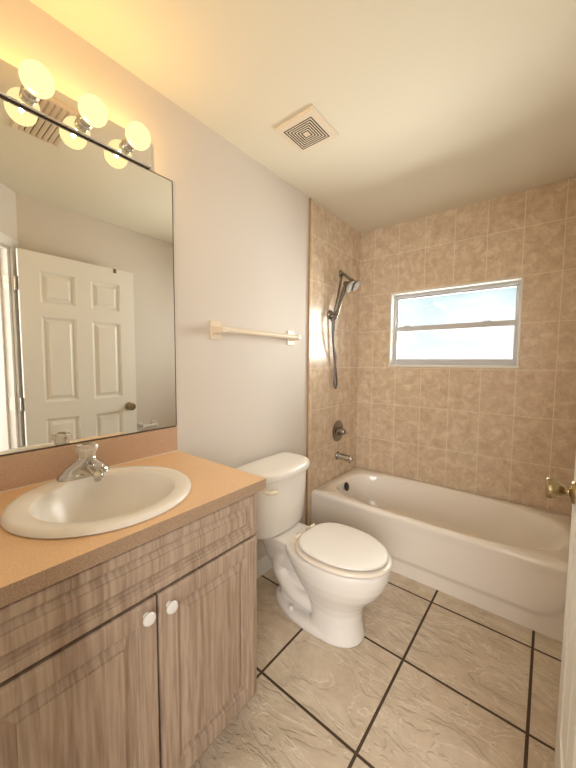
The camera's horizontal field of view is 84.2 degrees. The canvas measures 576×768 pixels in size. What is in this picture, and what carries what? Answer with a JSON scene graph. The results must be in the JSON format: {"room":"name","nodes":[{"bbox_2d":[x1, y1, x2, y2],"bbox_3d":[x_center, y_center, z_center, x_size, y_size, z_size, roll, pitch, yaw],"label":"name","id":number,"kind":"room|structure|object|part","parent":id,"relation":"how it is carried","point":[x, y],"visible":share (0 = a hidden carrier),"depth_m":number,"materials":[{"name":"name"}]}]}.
{"room":"bathroom","nodes":[
{"label":"bathroom","id":0,"kind":"room"},
{"bbox_2d":[0,0,308,560],"bbox_3d":[-0.332,-0.026,1.768,0.100,2.440,2.925,4,5,39],"label":"wall","id":1,"kind":"structure","parent":0,"point":[241,231],"depth_m":1.63,"materials":[{"name":"beige paint"}]},
{"bbox_2d":[0,59,150,168],"bbox_3d":[-0.719,-0.913,1.019,0.140,0.098,0.642,4,5,39],"label":"vanity light bar","id":2,"kind":"object","parent":1,"relation":"attached to","point":[31,86],"visible":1,"depth_m":1.05,"materials":[{"name":"silver metal"}]},
{"bbox_2d":[20,84,39,102],"bbox_3d":[-0.788,-0.905,0.981,0.040,0.048,0.048,4,5,39],"label":"socket","id":3,"kind":"object","parent":2,"relation":"attached to","point":[25,97],"depth_m":0.98,"materials":[{"name":"silver metal"}]},
{"bbox_3d":[-0.745,-0.902,0.947,0.091,0.087,0.087,4,5,39],"label":"bulb","id":4,"kind":"part","parent":2,"relation":"part of","materials":[{"name":"white glass"}]},
{"bbox_2d":[77,113,91,129],"bbox_3d":[-0.693,-0.913,1.098,0.040,0.048,0.048,4,5,39],"label":"socket","id":5,"kind":"object","parent":2,"relation":"attached to","point":[81,124],"depth_m":1.10,"materials":[{"name":"silver metal"}]},
{"bbox_3d":[-0.651,-0.910,1.064,0.091,0.087,0.087,4,5,39],"label":"bulb","id":6,"kind":"part","parent":2,"relation":"part of","materials":[{"name":"white glass"}]},
{"bbox_2d":[122,137,134,151],"bbox_3d":[-0.599,-0.920,1.216,0.040,0.048,0.048,4,5,39],"label":"socket","id":7,"kind":"object","parent":2,"relation":"attached to","point":[126,147],"depth_m":1.21,"materials":[{"name":"silver metal"}]},
{"bbox_3d":[-0.556,-0.917,1.182,0.091,0.087,0.087,4,5,39],"label":"bulb","id":8,"kind":"part","parent":2,"relation":"part of","materials":[{"name":"white glass"}]},
{"bbox_2d":[0,96,176,456],"bbox_3d":[-0.814,-0.322,1.052,0.008,1.084,0.976,4,5,39],"label":"wall mirror","id":9,"kind":"object","parent":1,"relation":"attached to","point":[88,349],"visible":1,"depth_m":1.13,"materials":[{"name":"silver mirror"}]},
{"bbox_2d":[0,427,176,491],"bbox_3d":[-0.770,0.271,1.142,0.019,0.108,0.823,4,5,39],"label":"backsplash","id":10,"kind":"structure","parent":1,"relation":"attached to","point":[27,468],"depth_m":1.12,"materials":[{"name":"laminate"}]},
{"bbox_2d":[210,320,300,344],"bbox_3d":[-0.147,-0.286,1.834,0.080,0.094,0.683,4,5,39],"label":"towel bar","id":11,"kind":"object","parent":1,"relation":"attached to","point":[216,329],"visible":1,"depth_m":1.68,"materials":[{"name":"beige plastic"}]},
{"bbox_3d":[-0.367,-0.273,1.617,0.008,0.094,0.068,4,5,39],"label":"mounting plate","id":12,"kind":"part","parent":11,"relation":"part of","materials":[{"name":"beige plastic"}]},
{"bbox_3d":[-0.336,-0.271,1.592,0.073,0.041,0.043,4,5,39],"label":"post","id":13,"kind":"part","parent":11,"relation":"part of","materials":[{"name":"beige plastic"}]},
{"bbox_3d":[0.017,-0.303,2.096,0.008,0.094,0.068,4,5,39],"label":"mounting plate","id":14,"kind":"part","parent":11,"relation":"part of","materials":[{"name":"beige plastic"}]},
{"bbox_3d":[0.048,-0.301,2.071,0.073,0.041,0.043,4,5,39],"label":"post","id":15,"kind":"part","parent":11,"relation":"part of","materials":[{"name":"beige plastic"}]},
{"bbox_2d":[257,555,272,578],"bbox_3d":[-0.204,1.137,1.928,0.013,0.098,1.075,4,5,39],"label":"baseboard","id":16,"kind":"structure","parent":1,"relation":"attached to","point":[264,564],"depth_m":1.98,"materials":[{"name":"white paint"}]},
{"bbox_2d":[305,198,310,524],"bbox_3d":[0.143,-0.058,2.270,0.012,2.440,0.008,4,5,39],"label":"trim","id":17,"kind":"structure","parent":1,"relation":"attached to","point":[309,243],"depth_m":2.25,"materials":[{"name":"brown tile"}]},
{"bbox_2d":[307,199,360,525],"bbox_3d":[0.384,-0.077,2.572,0.010,2.440,0.771,4,5,39],"label":"wall tile","id":18,"kind":"structure","parent":1,"relation":"attached to","point":[335,245],"depth_m":2.48,"materials":[{"name":"beige tile"}]},
{"bbox_2d":[327,310,339,320],"bbox_3d":[0.352,-0.522,2.425,0.080,0.086,0.070,4,5,39],"label":"wall bracket","id":19,"kind":"object","parent":18,"relation":"attached to","point":[330,314],"visible":0.94,"depth_m":2.42,"materials":[{"name":"silver metal"}]},
{"bbox_3d":[0.331,-0.531,2.441,0.026,0.070,0.070,4,5,39],"label":"wall plate","id":20,"kind":"part","parent":19,"relation":"part of","materials":[{"name":"silver metal"}]},
{"bbox_2d":[332,420,347,441],"bbox_3d":[0.438,0.390,2.614,0.068,0.176,0.176,4,5,39],"label":"shower valve","id":21,"kind":"object","parent":18,"relation":"attached to","point":[338,431],"visible":1,"depth_m":2.60,"materials":[{"name":"silver metal"}]},
{"bbox_2d":[331,276,354,388],"bbox_3d":[0.423,-0.404,2.462,0.132,0.896,0.192,4,5,39],"label":"shower","id":22,"kind":"object","parent":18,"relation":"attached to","point":[347,285],"visible":0.98,"depth_m":2.44,"materials":[{"name":"silver metal"}]},
{"bbox_3d":[0.406,-0.630,2.439,0.156,0.291,0.039,-3,5,-42],"label":"handle","id":23,"kind":"part","parent":22,"relation":"part of","materials":[{"name":"silver metal"}]},
{"bbox_2d":[335,451,353,462],"bbox_3d":[0.465,0.599,2.606,0.140,0.072,0.068,4,5,39],"label":"tub spout","id":24,"kind":"object","parent":18,"relation":"attached to","point":[341,456],"visible":1,"depth_m":2.59,"materials":[{"name":"silver metal"}]},
{"bbox_2d":[339,270,360,290],"bbox_3d":[0.491,-0.817,2.509,0.165,0.179,0.088,4,5,39],"label":"shower","id":25,"kind":"object","parent":18,"relation":"attached to","point":[356,284],"visible":0.81,"depth_m":2.49,"materials":[{"name":"silver metal"}]},
{"bbox_2d":[29,0,575,233],"bbox_3d":[0.360,-1.238,1.232,1.730,0.060,3.075,4,5,39],"label":"ceiling","id":26,"kind":"structure","parent":0,"point":[433,106],"depth_m":1.28,"materials":[{"name":"beige paint"}]},
{"bbox_2d":[274,105,338,153],"bbox_3d":[0.091,-1.223,1.552,0.224,0.016,0.224,4,5,39],"label":"ceiling vent","id":27,"kind":"object","parent":26,"relation":"in","point":[307,130],"visible":1,"depth_m":1.53,"materials":[{"name":"beige plastic"}]},
{"bbox_2d":[191,567,561,767],"bbox_3d":[0.340,1.256,1.407,1.759,0.060,3.096,4,5,39],"label":"floor","id":28,"kind":"structure","parent":0,"point":[435,678],"depth_m":1.27,"materials":[{"name":"tile"}]},
{"bbox_2d":[0,493,256,767],"bbox_3d":[-0.552,0.811,1.001,0.587,0.873,0.761,4,5,39],"label":"vanity cabinet","id":29,"kind":"object","parent":28,"relation":"on","point":[142,656],"visible":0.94,"depth_m":0.80,"materials":[{"name":"brown wood"}]},
{"bbox_3d":[-0.461,0.844,0.701,0.019,0.580,0.370,4,5,39],"label":"door","id":30,"kind":"part","parent":29,"relation":"part of","materials":[{"name":"brown wood"}]},
{"bbox_3d":[-0.343,0.464,0.819,0.019,0.144,0.740,4,5,39],"label":"drawer","id":31,"kind":"part","parent":29,"relation":"part of","materials":[{"name":"brown wood"}]},
{"bbox_2d":[0,427,265,607],"bbox_3d":[-0.556,0.302,0.972,0.569,0.144,0.823,4,5,39],"label":"countertop","id":32,"kind":"structure","parent":29,"relation":"on","point":[28,566],"depth_m":0.96,"materials":[{"name":"laminate"}]},
{"bbox_2d":[56,442,109,481],"bbox_3d":[-0.660,0.258,1.060,0.160,0.120,0.160,4,5,39],"label":"faucet","id":33,"kind":"object","parent":32,"relation":"on","point":[87,464],"visible":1,"depth_m":1.05,"materials":[{"name":"silver metal"}]},
{"bbox_3d":[-0.672,0.222,1.068,0.065,0.044,0.065,4,5,39],"label":"knob","id":34,"kind":"part","parent":33,"relation":"part of","materials":[{"name":"white plastic"}]},
{"bbox_3d":[-0.644,0.287,1.049,0.118,0.045,0.042,4,5,39],"label":"spout","id":35,"kind":"part","parent":33,"relation":"part of","materials":[{"name":"silver metal"}]},
{"bbox_2d":[0,466,190,538],"bbox_3d":[-0.547,0.402,0.971,0.486,0.160,0.486,4,5,39],"label":"sink","id":36,"kind":"object","parent":32,"relation":"in","point":[126,496],"visible":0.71,"depth_m":1.00,"materials":[{"name":"white ceramic"}]},
{"bbox_3d":[-0.346,0.581,0.790,0.025,0.032,0.032,4,5,39],"label":"knob","id":37,"kind":"part","parent":29,"relation":"part of","materials":[{"name":"white ceramic"}]},
{"bbox_3d":[-0.307,0.585,0.839,0.025,0.032,0.032,4,5,39],"label":"knob","id":38,"kind":"part","parent":29,"relation":"part of","materials":[{"name":"white ceramic"}]},
{"bbox_3d":[-0.228,0.825,0.992,0.019,0.580,0.364,4,5,39],"label":"door","id":39,"kind":"part","parent":29,"relation":"part of","materials":[{"name":"brown wood"}]},
{"bbox_2d":[235,452,392,647],"bbox_3d":[0.137,0.832,1.656,0.807,0.750,0.471,4,5,39],"label":"toilet","id":40,"kind":"object","parent":28,"relation":"on","point":[326,574],"visible":1,"depth_m":1.56,"materials":[{"name":"white ceramic"}]},
{"bbox_3d":[-0.080,0.543,1.590,0.069,0.028,0.036,-3,5,-37],"label":"flush lever","id":41,"kind":"part","parent":40,"relation":"part of","materials":[{"name":"beige plastic"}]},
{"bbox_3d":[-0.067,0.469,1.797,0.277,0.048,0.470,4,5,39],"label":"tank lid","id":42,"kind":"part","parent":40,"relation":"part of","materials":[{"name":"white ceramic"}]},
{"bbox_3d":[-0.071,0.645,1.811,0.250,0.307,0.438,4,5,39],"label":"tank","id":43,"kind":"part","parent":40,"relation":"part of","materials":[{"name":"white ceramic"}]},
{"bbox_3d":[0.159,1.011,1.650,0.730,0.394,0.365,4,5,39],"label":"bowl","id":44,"kind":"part","parent":40,"relation":"part of","materials":[{"name":"white ceramic"}]},
{"bbox_3d":[0.271,0.804,1.547,0.464,0.018,0.374,4,5,39],"label":"seat","id":45,"kind":"part","parent":40,"relation":"part of","materials":[{"name":"beige plastic"}]},
{"bbox_3d":[0.271,0.779,1.543,0.426,0.016,0.344,4,5,39],"label":"lid","id":46,"kind":"part","parent":40,"relation":"part of","materials":[{"name":"white plastic"}]},
{"bbox_2d":[311,466,570,642],"bbox_3d":[0.985,0.989,2.188,1.505,0.374,0.720,4,5,39],"label":"bathtub","id":47,"kind":"object","parent":28,"relation":"on","point":[508,560],"visible":0.83,"depth_m":1.93,"materials":[{"name":"white ceramic"}]},
{"bbox_3d":[0.475,0.827,2.571,0.025,0.066,0.068,4,5,39],"label":"overflow plate","id":48,"kind":"part","parent":47,"relation":"part of","materials":[{"name":"brown metal"}]},
{"bbox_2d":[311,466,570,578],"bbox_3d":[0.985,0.957,2.186,1.505,0.310,0.720,4,5,39],"label":"basin","id":49,"kind":"object","parent":47,"relation":"in","point":[428,530],"depth_m":2.04,"materials":[{"name":"white ceramic"}]},
{"bbox_2d":[356,177,575,514],"bbox_3d":[1.265,-0.063,2.458,1.730,2.440,0.150,4,5,39],"label":"wall","id":50,"kind":"structure","parent":0,"point":[499,433],"depth_m":2.26,"materials":[{"name":"tile"}]},
{"bbox_2d":[388,276,523,368],"bbox_3d":[1.228,-0.429,2.426,0.896,0.606,0.110,4,5,39],"label":"window","id":51,"kind":"structure","parent":50,"relation":"in","point":[518,282],"depth_m":2.39,"materials":[{"name":"white metal"}]},
{"bbox_3d":[1.226,-0.136,2.446,0.896,0.018,0.110,4,5,39],"label":"sill","id":52,"kind":"part","parent":51,"relation":"part of","materials":[{"name":"white stone"}]},
{"bbox_3d":[1.243,-0.315,2.454,0.832,0.294,0.016,4,5,39],"label":"sash","id":53,"kind":"part","parent":51,"relation":"part of","materials":[{"name":"glass"}]},
{"bbox_3d":[1.255,-0.565,2.449,0.832,0.271,0.015,4,5,39],"label":"sash","id":54,"kind":"part","parent":51,"relation":"part of","materials":[{"name":"glass"}]},
{"bbox_3d":[0.003,0.083,0.215,0.848,2.440,0.848,4,5,39],"label":"doorway","id":55,"kind":"structure","parent":0,"visible":0},
{"bbox_3d":[0.056,0.275,0.234,0.649,2.056,0.649,4,5,39],"label":"door frame","id":56,"kind":"structure","parent":55,"relation":"attached to","visible":0},
{"bbox_2d":[545,458,575,767],"bbox_3d":[0.645,0.249,0.654,0.173,2.033,0.815,4,5,39],"label":"door","id":57,"kind":"structure","parent":56,"relation":"attached to","point":[565,745],"depth_m":0.91,"materials":[{"name":"white paint"}]},
{"bbox_3d":[0.817,0.318,0.958,0.068,0.067,0.067,4,5,39],"label":"knob","id":58,"kind":"part","parent":57,"relation":"part of","materials":[{"name":"gold metal"}]}
]}

